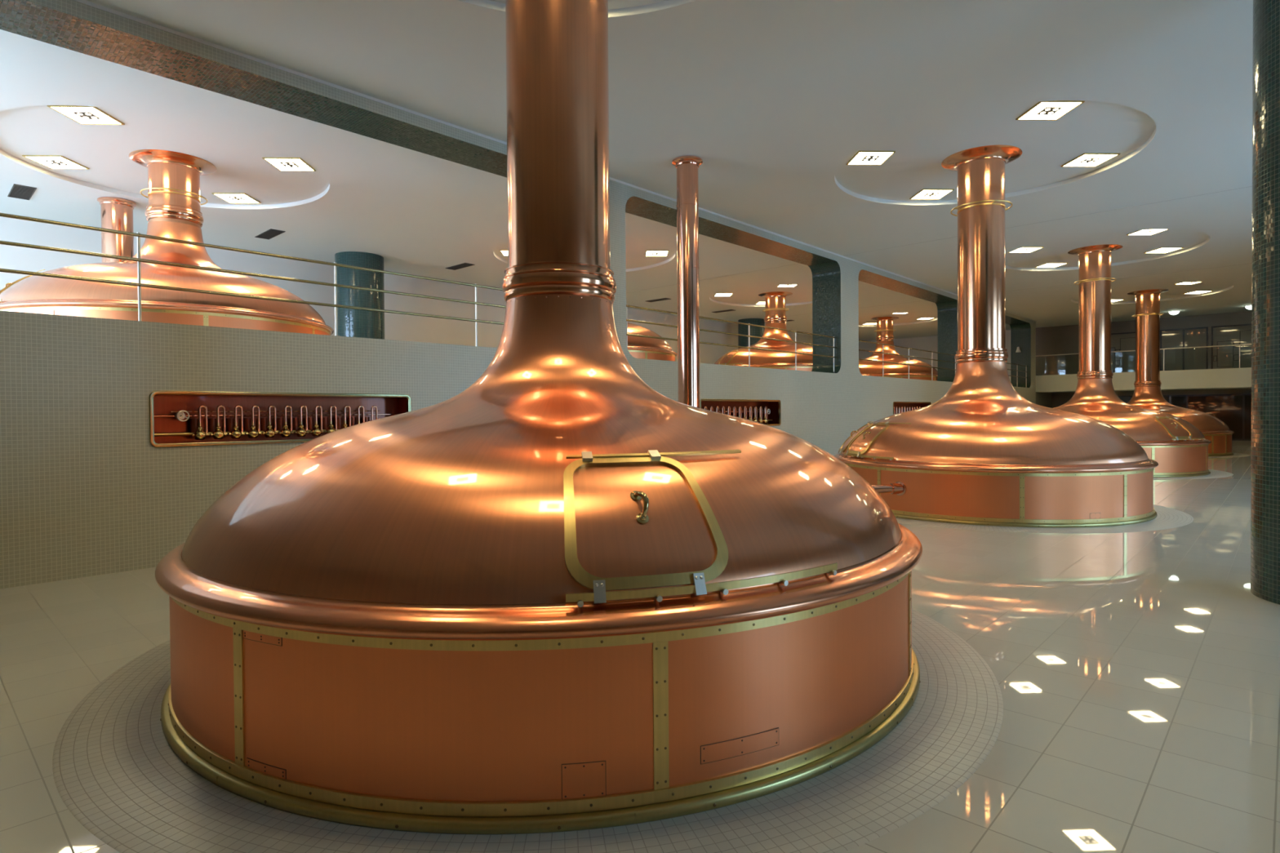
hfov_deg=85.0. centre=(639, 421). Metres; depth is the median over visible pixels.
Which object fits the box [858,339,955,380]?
railing
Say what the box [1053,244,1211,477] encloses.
kettle
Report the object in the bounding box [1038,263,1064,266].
diffuser
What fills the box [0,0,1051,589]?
wall
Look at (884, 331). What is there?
kettle
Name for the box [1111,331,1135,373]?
window
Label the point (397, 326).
wall
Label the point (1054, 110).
recessed light
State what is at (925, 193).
recessed light
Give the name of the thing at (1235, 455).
trim
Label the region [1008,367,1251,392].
balcony
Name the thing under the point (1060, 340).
wall
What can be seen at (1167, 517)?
trim
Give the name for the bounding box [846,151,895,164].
recessed light
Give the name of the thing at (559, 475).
kettle
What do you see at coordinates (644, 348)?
kettle
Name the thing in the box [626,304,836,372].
railing
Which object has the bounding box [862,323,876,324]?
recessed light
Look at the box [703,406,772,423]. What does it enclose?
valve manifold
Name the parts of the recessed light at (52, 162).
bulb plate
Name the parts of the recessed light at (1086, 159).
bulb plate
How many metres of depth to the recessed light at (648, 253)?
17.31 m
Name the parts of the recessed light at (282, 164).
bulb plate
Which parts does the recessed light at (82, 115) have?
bulb plate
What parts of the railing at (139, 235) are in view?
post, rail, rail, rail, post, post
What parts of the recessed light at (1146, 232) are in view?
bulb plate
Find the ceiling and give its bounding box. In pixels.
[0,0,1253,342]
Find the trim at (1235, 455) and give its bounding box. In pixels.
[1208,453,1249,457]
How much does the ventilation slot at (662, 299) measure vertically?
0.012 m
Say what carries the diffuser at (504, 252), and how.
attached to the recessed light at (504, 252)
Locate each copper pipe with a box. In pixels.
[97,196,136,262]
[671,155,702,408]
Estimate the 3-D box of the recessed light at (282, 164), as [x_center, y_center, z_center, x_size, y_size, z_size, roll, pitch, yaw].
[-5.508,-4.047,10.990,0.570,0.019,0.570,0,1,-2]
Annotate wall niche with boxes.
[148,391,411,447]
[699,398,781,426]
[893,401,931,414]
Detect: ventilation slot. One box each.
[7,183,36,199]
[254,228,285,239]
[445,262,475,270]
[646,297,671,302]
[711,309,734,312]
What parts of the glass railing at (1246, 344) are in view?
rail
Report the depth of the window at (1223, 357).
28.37 m
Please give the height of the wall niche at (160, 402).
0.564 m
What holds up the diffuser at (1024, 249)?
attached to the recessed light at (1026, 249)
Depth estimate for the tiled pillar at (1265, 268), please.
5.43 m
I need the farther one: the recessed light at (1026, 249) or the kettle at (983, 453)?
the recessed light at (1026, 249)
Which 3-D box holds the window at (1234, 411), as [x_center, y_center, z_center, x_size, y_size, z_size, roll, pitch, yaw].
[24.969,-0.180,27.556,12.100,1.880,0.080,0,1,43]
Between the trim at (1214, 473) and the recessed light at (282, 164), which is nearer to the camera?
the recessed light at (282, 164)
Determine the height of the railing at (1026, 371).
0.960 m
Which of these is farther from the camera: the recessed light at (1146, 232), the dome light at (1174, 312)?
the dome light at (1174, 312)
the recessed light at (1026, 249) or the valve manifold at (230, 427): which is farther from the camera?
the recessed light at (1026, 249)
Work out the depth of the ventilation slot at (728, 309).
26.89 m
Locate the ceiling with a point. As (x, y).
(775, 99)
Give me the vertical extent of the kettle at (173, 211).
3.256 m
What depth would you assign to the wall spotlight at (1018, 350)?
30.23 m
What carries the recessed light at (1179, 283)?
in the ceiling
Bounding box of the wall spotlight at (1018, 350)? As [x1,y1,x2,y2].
[1015,346,1021,352]
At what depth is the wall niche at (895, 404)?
21.11 m
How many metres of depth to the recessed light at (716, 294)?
23.48 m
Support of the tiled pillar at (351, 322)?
on the floor
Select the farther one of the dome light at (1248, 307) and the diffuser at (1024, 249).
the dome light at (1248, 307)
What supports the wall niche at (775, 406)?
attached to the wall at (85, 491)
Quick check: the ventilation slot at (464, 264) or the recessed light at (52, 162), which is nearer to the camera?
the recessed light at (52, 162)
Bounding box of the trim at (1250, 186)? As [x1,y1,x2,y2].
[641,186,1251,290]
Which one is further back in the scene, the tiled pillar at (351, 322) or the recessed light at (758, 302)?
the recessed light at (758, 302)
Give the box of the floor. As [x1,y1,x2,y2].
[0,444,1279,852]
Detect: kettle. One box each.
[0,149,333,335]
[155,0,922,834]
[627,322,677,360]
[714,291,813,371]
[834,144,1158,527]
[858,316,937,381]
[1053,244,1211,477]
[1127,288,1234,456]
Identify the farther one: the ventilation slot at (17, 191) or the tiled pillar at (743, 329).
the tiled pillar at (743, 329)
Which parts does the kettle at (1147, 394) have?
moulding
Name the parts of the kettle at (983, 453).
door, door frame, handle, door, door frame, moulding, access plate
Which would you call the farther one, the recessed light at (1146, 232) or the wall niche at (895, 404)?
the wall niche at (895, 404)
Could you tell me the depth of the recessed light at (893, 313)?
28.25 m
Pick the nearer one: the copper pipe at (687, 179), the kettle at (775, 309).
the copper pipe at (687, 179)
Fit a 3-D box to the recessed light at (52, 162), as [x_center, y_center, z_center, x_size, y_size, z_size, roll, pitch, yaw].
[-9.040,-4.018,10.826,0.570,0.019,0.570,0,1,-2]
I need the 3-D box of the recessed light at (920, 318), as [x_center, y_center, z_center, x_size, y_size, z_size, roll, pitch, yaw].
[12.263,-4.438,30.027,0.570,0.019,0.570,0,1,-2]
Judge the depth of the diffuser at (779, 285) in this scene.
21.90 m
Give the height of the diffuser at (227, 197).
0.010 m
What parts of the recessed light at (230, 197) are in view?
bulb plate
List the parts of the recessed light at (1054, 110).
bulb plate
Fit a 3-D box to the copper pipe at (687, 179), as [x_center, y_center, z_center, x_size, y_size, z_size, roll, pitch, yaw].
[0.750,-1.339,10.806,0.472,5.376,0.472,0,1,43]
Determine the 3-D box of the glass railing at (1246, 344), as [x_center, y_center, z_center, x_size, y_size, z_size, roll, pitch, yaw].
[22.661,-2.470,26.243,14.500,0.891,0.044,0,1,43]
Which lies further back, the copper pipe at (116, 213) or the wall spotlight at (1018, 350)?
the wall spotlight at (1018, 350)
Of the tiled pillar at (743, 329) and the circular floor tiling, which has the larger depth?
the tiled pillar at (743, 329)
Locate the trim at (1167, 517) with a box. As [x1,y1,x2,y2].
[895,504,1193,533]
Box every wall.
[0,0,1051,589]
[0,216,813,364]
[858,311,1251,444]
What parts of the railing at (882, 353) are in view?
post, rail, rail, rail, post, post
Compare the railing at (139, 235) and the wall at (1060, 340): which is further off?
the wall at (1060, 340)
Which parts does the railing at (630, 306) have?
post, rail, rail, rail, post, post, post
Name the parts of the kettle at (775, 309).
door, door frame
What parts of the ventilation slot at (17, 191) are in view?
slot plate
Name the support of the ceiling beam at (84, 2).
attached to the wall at (85, 491)
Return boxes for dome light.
[1168,310,1180,315]
[1244,305,1251,309]
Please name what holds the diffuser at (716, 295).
attached to the recessed light at (716, 294)
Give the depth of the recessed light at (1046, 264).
19.07 m
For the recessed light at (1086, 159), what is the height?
0.019 m
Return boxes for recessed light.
[22,155,88,169]
[46,105,124,124]
[211,192,261,203]
[262,157,315,171]
[499,249,507,256]
[644,250,669,256]
[713,293,733,296]
[755,301,764,304]
[776,284,796,287]
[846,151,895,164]
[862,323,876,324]
[891,312,907,314]
[909,188,954,199]
[915,317,934,319]
[1007,246,1044,253]
[1015,100,1084,120]
[1035,262,1067,267]
[1060,152,1119,167]
[1111,298,1124,302]
[1126,229,1167,235]
[1143,247,1183,253]
[1173,281,1202,284]
[1182,290,1213,293]
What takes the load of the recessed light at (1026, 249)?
in the ceiling
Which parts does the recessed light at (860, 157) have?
bulb plate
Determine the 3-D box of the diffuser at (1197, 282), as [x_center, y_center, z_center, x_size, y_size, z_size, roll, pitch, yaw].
[17.249,-4.369,21.913,0.524,0.010,0.524,0,1,-2]
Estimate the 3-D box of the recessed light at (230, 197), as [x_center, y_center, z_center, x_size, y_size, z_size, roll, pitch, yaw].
[-7.314,-4.056,12.675,0.570,0.019,0.570,0,1,-2]
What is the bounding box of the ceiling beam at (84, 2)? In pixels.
[73,0,1035,321]
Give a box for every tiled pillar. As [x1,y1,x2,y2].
[334,251,385,339]
[737,318,764,348]
[1250,0,1279,604]
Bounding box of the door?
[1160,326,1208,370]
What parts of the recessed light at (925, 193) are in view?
bulb plate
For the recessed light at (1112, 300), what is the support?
in the ceiling
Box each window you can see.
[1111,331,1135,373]
[1117,393,1251,440]
[1211,324,1251,368]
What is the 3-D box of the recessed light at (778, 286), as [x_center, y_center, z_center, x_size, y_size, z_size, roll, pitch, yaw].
[4.613,-4.269,21.832,0.570,0.019,0.570,0,1,-2]
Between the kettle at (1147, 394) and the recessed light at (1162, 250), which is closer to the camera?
the recessed light at (1162, 250)
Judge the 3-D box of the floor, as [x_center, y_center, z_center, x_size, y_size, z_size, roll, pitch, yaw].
[6.234,1.394,15.553,24.100,0.300,43.200,0,1,43]
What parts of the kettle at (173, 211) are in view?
door frame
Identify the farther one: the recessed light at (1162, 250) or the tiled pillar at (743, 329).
the tiled pillar at (743, 329)
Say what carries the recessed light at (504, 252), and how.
in the ceiling
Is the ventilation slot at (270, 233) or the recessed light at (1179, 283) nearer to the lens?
the ventilation slot at (270, 233)
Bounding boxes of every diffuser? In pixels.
[215,194,257,202]
[501,250,507,255]
[715,293,731,296]
[778,284,795,286]
[1011,247,1041,252]
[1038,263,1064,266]
[1177,281,1200,284]
[1186,291,1208,293]
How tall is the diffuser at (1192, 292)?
0.010 m
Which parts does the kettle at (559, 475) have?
access plate, access plate, moulding, access plate, handle, door, door frame, access plate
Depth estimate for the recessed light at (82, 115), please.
9.12 m
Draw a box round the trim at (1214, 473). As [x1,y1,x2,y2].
[1153,469,1233,479]
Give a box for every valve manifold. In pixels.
[153,404,398,439]
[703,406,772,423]
[893,406,922,414]
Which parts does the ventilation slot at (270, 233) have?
slot plate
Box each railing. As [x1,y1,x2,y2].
[0,213,506,346]
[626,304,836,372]
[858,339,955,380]
[1006,362,1028,387]
[1035,343,1251,370]
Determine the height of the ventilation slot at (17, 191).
0.012 m
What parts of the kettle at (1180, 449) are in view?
door, door frame, moulding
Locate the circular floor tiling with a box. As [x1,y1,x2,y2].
[52,584,1003,852]
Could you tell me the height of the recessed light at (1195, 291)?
0.019 m
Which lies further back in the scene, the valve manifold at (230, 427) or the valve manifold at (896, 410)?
the valve manifold at (896, 410)

